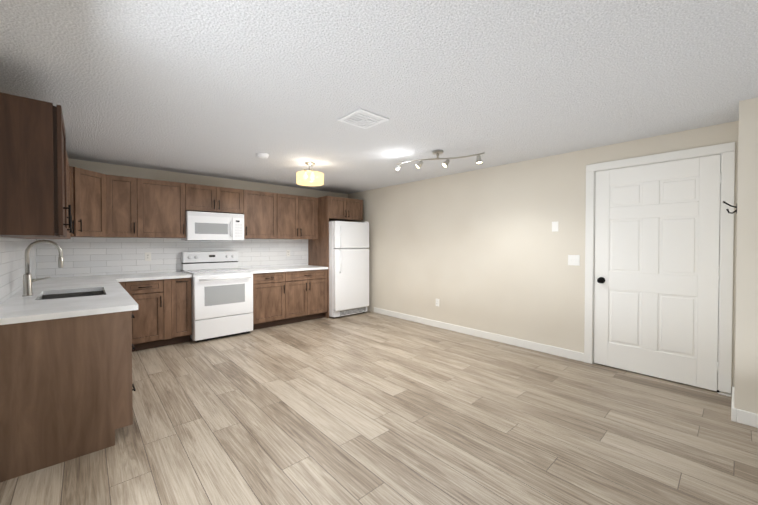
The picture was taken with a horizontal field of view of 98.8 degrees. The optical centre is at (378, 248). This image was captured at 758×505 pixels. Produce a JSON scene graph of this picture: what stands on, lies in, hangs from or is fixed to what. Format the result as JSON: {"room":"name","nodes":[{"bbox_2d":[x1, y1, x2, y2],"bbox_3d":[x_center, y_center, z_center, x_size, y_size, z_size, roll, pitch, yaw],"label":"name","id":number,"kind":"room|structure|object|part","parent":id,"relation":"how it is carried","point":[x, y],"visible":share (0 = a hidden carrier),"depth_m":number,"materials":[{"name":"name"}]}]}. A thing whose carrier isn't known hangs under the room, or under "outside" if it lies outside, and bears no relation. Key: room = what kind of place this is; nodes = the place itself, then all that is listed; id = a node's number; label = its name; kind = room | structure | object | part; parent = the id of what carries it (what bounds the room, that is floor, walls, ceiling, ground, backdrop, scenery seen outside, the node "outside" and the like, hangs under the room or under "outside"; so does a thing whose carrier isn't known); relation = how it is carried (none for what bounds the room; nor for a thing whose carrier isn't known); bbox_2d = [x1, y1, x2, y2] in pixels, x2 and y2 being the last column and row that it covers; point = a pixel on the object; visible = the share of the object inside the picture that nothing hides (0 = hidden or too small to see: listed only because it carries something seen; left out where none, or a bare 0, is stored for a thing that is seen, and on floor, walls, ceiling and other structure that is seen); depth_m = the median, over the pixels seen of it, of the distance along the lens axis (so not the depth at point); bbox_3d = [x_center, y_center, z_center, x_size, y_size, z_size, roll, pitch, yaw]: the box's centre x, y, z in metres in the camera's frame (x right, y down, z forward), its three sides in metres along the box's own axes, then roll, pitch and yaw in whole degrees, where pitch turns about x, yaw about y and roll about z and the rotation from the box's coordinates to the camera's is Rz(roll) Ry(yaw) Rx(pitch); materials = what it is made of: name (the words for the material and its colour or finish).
{"room":"kitchen","nodes":[
{"label":"kitchen","id":0,"kind":"room"},
{"bbox_2d":[0,92,71,238],"bbox_3d":[-2.162,-0.452,1.998,0.326,0.754,0.620,-1,1,-42],"label":"upper cabinet","id":1,"kind":"object","parent":0,"relation":"attached to","point":[33,154],"depth_m":1.80,"materials":[{"name":"brown wood"}]},
{"bbox_2d":[68,162,71,223],"bbox_3d":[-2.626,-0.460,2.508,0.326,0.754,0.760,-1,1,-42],"label":"upper cabinet","id":2,"kind":"object","parent":0,"relation":"attached to","point":[69,167],"depth_m":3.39,"materials":[{"name":"brown wood"}]},
{"bbox_2d":[72,200,75,236],"bbox_3d":[-3.134,-0.468,3.067,0.326,0.754,0.750,-1,1,-42],"label":"upper cabinet","id":3,"kind":"object","parent":0,"relation":"attached to","point":[73,201],"depth_m":3.47,"materials":[{"name":"brown wood"}]},
{"bbox_2d":[72,167,107,235],"bbox_3d":[-3.244,-0.502,3.652,0.275,0.738,0.275,-1,1,-42],"label":"upper cabinet","id":4,"kind":"object","parent":0,"relation":"attached to","point":[89,188],"depth_m":3.65,"materials":[{"name":"brown wood"}]},
{"bbox_2d":[38,158,347,278],"bbox_3d":[-2.319,0.059,5.227,4.670,2.300,0.120,-1,1,-42],"label":"wall","id":5,"kind":"structure","parent":0,"point":[122,170],"depth_m":4.74,"materials":[{"name":"paint"}]},
{"bbox_2d":[76,236,107,236],"bbox_3d":[-3.486,-0.502,3.664,0.608,0.742,0.608,-1,1,-42],"label":"upper cabinet","id":6,"kind":"object","parent":5,"relation":"attached to","point":[76,236],"depth_m":3.66,"materials":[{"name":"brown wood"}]},
{"bbox_2d":[108,175,139,237],"bbox_3d":[-3.236,-0.508,4.065,0.298,0.742,0.351,-1,1,-42],"label":"upper cabinet","id":7,"kind":"object","parent":5,"relation":"attached to","point":[123,192],"depth_m":3.96,"materials":[{"name":"brown wood"}]},
{"bbox_2d":[140,178,187,237],"bbox_3d":[-2.929,-0.512,4.343,0.530,0.742,0.351,-1,1,-42],"label":"upper cabinet","id":8,"kind":"object","parent":5,"relation":"attached to","point":[163,204],"depth_m":4.22,"materials":[{"name":"brown wood"}]},
{"bbox_2d":[34,237,307,278],"bbox_3d":[-2.618,0.090,4.869,3.507,0.475,0.008,-1,1,-42],"label":"backsplash","id":9,"kind":"structure","parent":5,"relation":"attached to","point":[89,256],"depth_m":4.35,"materials":[{"name":"tile"}]},
{"bbox_2d":[145,252,150,260],"bbox_3d":[-3.128,0.114,4.394,0.070,0.115,0.007,-1,1,-42],"label":"outlet","id":10,"kind":"object","parent":9,"relation":"attached to","point":[147,256],"visible":1,"depth_m":4.40,"materials":[{"name":"white plastic"}]},
{"bbox_2d":[188,184,243,213],"bbox_3d":[-2.448,-0.707,4.778,0.770,0.364,0.351,-1,1,-42],"label":"upper cabinet","id":11,"kind":"object","parent":5,"relation":"attached to","point":[201,198],"depth_m":4.64,"materials":[{"name":"brown wood"}]},
{"bbox_2d":[181,211,243,240],"bbox_3d":[-2.414,-0.311,4.745,0.754,0.400,0.433,-1,1,-42],"label":"microwave","id":12,"kind":"object","parent":11,"relation":"attached to","point":[206,226],"visible":1,"depth_m":4.59,"materials":[{"name":"white"}]},
{"bbox_2d":[244,190,279,238],"bbox_3d":[-1.967,-0.525,5.217,0.530,0.742,0.351,-1,1,-42],"label":"upper cabinet","id":13,"kind":"object","parent":5,"relation":"attached to","point":[261,209],"depth_m":5.10,"materials":[{"name":"brown wood"}]},
{"bbox_2d":[280,194,319,239],"bbox_3d":[-1.486,-0.531,5.654,0.770,0.742,0.351,-1,1,-42],"label":"upper cabinet","id":14,"kind":"object","parent":5,"relation":"attached to","point":[299,215],"depth_m":5.54,"materials":[{"name":"brown wood"}]},
{"bbox_2d":[320,196,362,223],"bbox_3d":[-0.802,-0.716,6.068,0.758,0.384,0.656,-1,1,-42],"label":"upper cabinet","id":15,"kind":"object","parent":5,"relation":"attached to","point":[332,208],"depth_m":5.75,"materials":[{"name":"brown wood"}]},
{"bbox_2d":[0,311,757,504],"bbox_3d":[0.373,1.301,2.326,4.730,0.100,8.060,-1,1,-42],"label":"floor","id":16,"kind":"structure","parent":0,"point":[368,408],"depth_m":2.22,"materials":[{"name":"brown wood"}]},
{"bbox_2d":[0,312,135,481],"bbox_3d":[-2.009,0.829,2.081,0.640,0.850,0.470,-1,1,-42],"label":"base cabinet","id":17,"kind":"object","parent":16,"relation":"on","point":[69,346],"depth_m":1.90,"materials":[{"name":"brown wood"}]},
{"bbox_3d":[-1.857,0.832,1.914,0.640,0.850,0.020,-1,1,-42],"label":"panel","id":18,"kind":"part","parent":17,"relation":"part of","materials":[{"name":"brown wood"}]},
{"bbox_2d":[0,272,255,323],"bbox_3d":[-2.463,0.370,3.170,1.440,0.035,2.733,-1,1,-42],"label":"countertop","id":19,"kind":"structure","parent":17,"relation":"on","point":[128,292],"depth_m":2.89,"materials":[{"name":"white stone"}]},
{"bbox_2d":[20,240,63,295],"bbox_3d":[-2.601,0.048,2.547,0.282,0.627,0.087,-1,1,-42],"label":"faucet","id":20,"kind":"object","parent":19,"relation":"on","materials":[{"name":"silver metal"}]},
{"bbox_2d":[40,288,103,299],"bbox_3d":[-2.489,0.494,2.646,0.422,0.222,0.652,-1,1,-42],"label":"sink","id":21,"kind":"object","parent":19,"relation":"in","point":[87,291],"depth_m":2.87,"materials":[{"name":"silver metal"}]},
{"bbox_2d":[136,308,171,350],"bbox_3d":[-2.969,0.799,4.130,0.450,0.850,0.641,-1,1,-42],"label":"base cabinet","id":22,"kind":"object","parent":16,"relation":"on","point":[153,325],"depth_m":3.94,"materials":[{"name":"brown wood"}]},
{"bbox_2d":[172,304,191,343],"bbox_3d":[-2.748,0.796,4.331,0.303,0.850,0.641,-1,1,-42],"label":"base cabinet","id":23,"kind":"object","parent":16,"relation":"on","point":[182,314],"depth_m":4.14,"materials":[{"name":"brown wood"}]},
{"bbox_2d":[182,251,252,342],"bbox_3d":[-2.291,0.634,4.624,0.756,1.168,0.762,-1,1,-42],"label":"range","id":24,"kind":"object","parent":16,"relation":"on","point":[222,294],"visible":1,"depth_m":4.42,"materials":[{"name":"white metal"}]},
{"bbox_2d":[252,272,287,329],"bbox_3d":[-1.870,0.785,5.129,0.530,0.850,0.641,-1,1,-42],"label":"base cabinet","id":25,"kind":"object","parent":16,"relation":"on","point":[270,302],"depth_m":4.92,"materials":[{"name":"brown wood"}]},
{"bbox_2d":[288,268,327,323],"bbox_3d":[-1.388,0.779,5.566,0.770,0.850,0.641,-1,1,-42],"label":"base cabinet","id":26,"kind":"object","parent":16,"relation":"on","point":[307,291],"depth_m":5.34,"materials":[{"name":"brown wood"}]},
{"bbox_2d":[242,264,319,271],"bbox_3d":[-1.575,0.339,5.367,1.300,0.035,0.675,-1,1,-42],"label":"countertop","id":27,"kind":"structure","parent":26,"relation":"on","point":[310,267],"depth_m":5.21,"materials":[{"name":"white stone"}]},
{"bbox_3d":[-1.091,0.148,5.817,0.020,2.105,0.657,-1,1,-42],"label":"fridge panel","id":28,"kind":"part","parent":26,"relation":"part of","materials":[{"name":"brown wood"}]},
{"bbox_2d":[329,221,368,317],"bbox_3d":[-0.708,0.355,5.996,0.760,1.686,0.835,-1,1,-42],"label":"refrigerator","id":29,"kind":"object","parent":16,"relation":"on","point":[348,269],"visible":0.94,"depth_m":5.65,"materials":[{"name":"white metal"}]},
{"bbox_2d":[0,0,757,193],"bbox_3d":[0.373,-1.099,2.292,4.730,0.100,8.060,-1,1,-42],"label":"ceiling","id":30,"kind":"structure","parent":0,"point":[228,89],"depth_m":1.99,"materials":[{"name":"white paint"}]},
{"bbox_2d":[256,153,268,158],"bbox_3d":[-1.323,-1.048,3.691,0.136,0.040,0.136,-1,1,-42],"label":"smoke detector","id":31,"kind":"object","parent":30,"relation":"attached to","point":[263,155],"visible":1,"depth_m":3.65,"materials":[{"name":"white plastic"}]},
{"bbox_2d":[296,162,323,185],"bbox_3d":[-0.865,-0.942,4.081,0.336,0.264,0.336,-1,1,-42],"label":"semi-flush ceiling light","id":32,"kind":"object","parent":30,"relation":"attached to","point":[310,177],"visible":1,"depth_m":3.98,"materials":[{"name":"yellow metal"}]},
{"bbox_2d":[338,108,388,128],"bbox_3d":[-0.127,-1.047,2.642,0.300,0.012,0.300,-1,1,-42],"label":"ceiling vent","id":33,"kind":"object","parent":30,"relation":"in","point":[363,118],"visible":1,"depth_m":2.63,"materials":[{"name":"white"}]},
{"bbox_2d":[394,150,484,171],"bbox_3d":[0.629,-0.974,3.566,0.414,0.185,0.951,-1,1,-42],"label":"spotlights","id":34,"kind":"object","parent":30,"relation":"attached to","point":[437,153],"visible":1,"depth_m":3.55,"materials":[{"name":"silver metal"}]},
{"bbox_2d":[348,121,738,352],"bbox_3d":[1.210,0.066,4.725,0.120,2.300,5.370,-1,1,-42],"label":"wall","id":35,"kind":"structure","parent":0,"point":[487,250],"depth_m":4.25,"materials":[{"name":"paint"}]},
{"bbox_2d":[374,307,583,361],"bbox_3d":[1.068,1.168,4.798,0.014,0.095,3.454,-1,1,-42],"label":"baseboard","id":36,"kind":"structure","parent":35,"relation":"attached to","point":[562,352],"depth_m":4.31,"materials":[{"name":"white paint"}]},
{"bbox_2d":[552,221,557,231],"bbox_3d":[2.025,-0.250,3.731,0.005,0.115,0.070,-1,1,-42],"label":"switch plate","id":37,"kind":"object","parent":35,"relation":"attached to","point":[554,226],"visible":1,"depth_m":3.73,"materials":[{"name":"white plastic"}]},
{"bbox_2d":[568,255,579,265],"bbox_3d":[2.152,0.132,3.588,0.016,0.115,0.116,-1,1,-42],"label":"switch plate","id":38,"kind":"object","parent":35,"relation":"attached to","point":[574,260],"visible":1,"depth_m":3.58,"materials":[{"name":"white plastic"}]},
{"bbox_2d":[594,154,720,390],"bbox_3d":[2.593,0.211,3.104,0.099,2.033,0.921,-1,1,-42],"label":"door","id":39,"kind":"structure","parent":35,"relation":"in","point":[657,272],"depth_m":3.06,"materials":[{"name":"white paint"}]},
{"bbox_2d":[584,142,734,396],"bbox_3d":[2.635,0.175,3.146,0.137,2.128,1.081,-1,1,-42],"label":"door frame","id":40,"kind":"structure","parent":35,"relation":"attached to","point":[726,151],"depth_m":2.76,"materials":[{"name":"white paint"}]},
{"bbox_2d":[731,149,737,396],"bbox_3d":[2.989,0.212,2.769,0.120,2.065,0.080,-1,1,-42],"label":"wall","id":41,"kind":"structure","parent":0,"point":[734,269],"depth_m":2.71,"materials":[{"name":"paint"}]},
{"bbox_2d":[723,201,736,213],"bbox_3d":[2.840,-0.332,2.628,0.022,0.107,0.082,-1,1,-42],"label":"coat hook","id":42,"kind":"object","parent":41,"relation":"attached to","point":[731,206],"visible":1,"depth_m":2.62,"materials":[{"name":"black metal"}]},
{"bbox_2d":[731,386,736,421],"bbox_3d":[2.759,1.200,2.521,0.534,0.095,0.028,-1,1,-42],"label":"baseboard","id":43,"kind":"structure","parent":41,"relation":"attached to","point":[733,414],"depth_m":2.35,"materials":[{"name":"white paint"}]},
{"bbox_2d":[734,97,757,413],"bbox_3d":[3.640,0.110,1.650,0.660,2.300,2.450,-1,1,-42],"label":"wall","id":44,"kind":"structure","parent":0,"point":[746,366],"depth_m":2.30,"materials":[{"name":"paint"}]},
{"bbox_2d":[737,409,757,427],"bbox_3d":[3.391,1.216,1.439,0.014,0.095,2.422,-1,1,-42],"label":"baseboard","id":45,"kind":"structure","parent":44,"relation":"attached to","point":[747,418],"depth_m":2.29,"materials":[{"name":"white paint"}]},
{"bbox_3d":[-1.333,0.123,0.759,0.120,2.300,7.820,-1,1,-42],"label":"wall","id":46,"kind":"structure","parent":0,"visible":0},
{"bbox_2d":[0,237,35,303],"bbox_3d":[-2.998,0.138,2.687,0.008,0.443,2.712,-1,1,-42],"label":"backsplash","id":47,"kind":"structure","parent":46,"relation":"attached to","point":[12,261],"depth_m":2.53,"materials":[{"name":"tile"}]}
]}

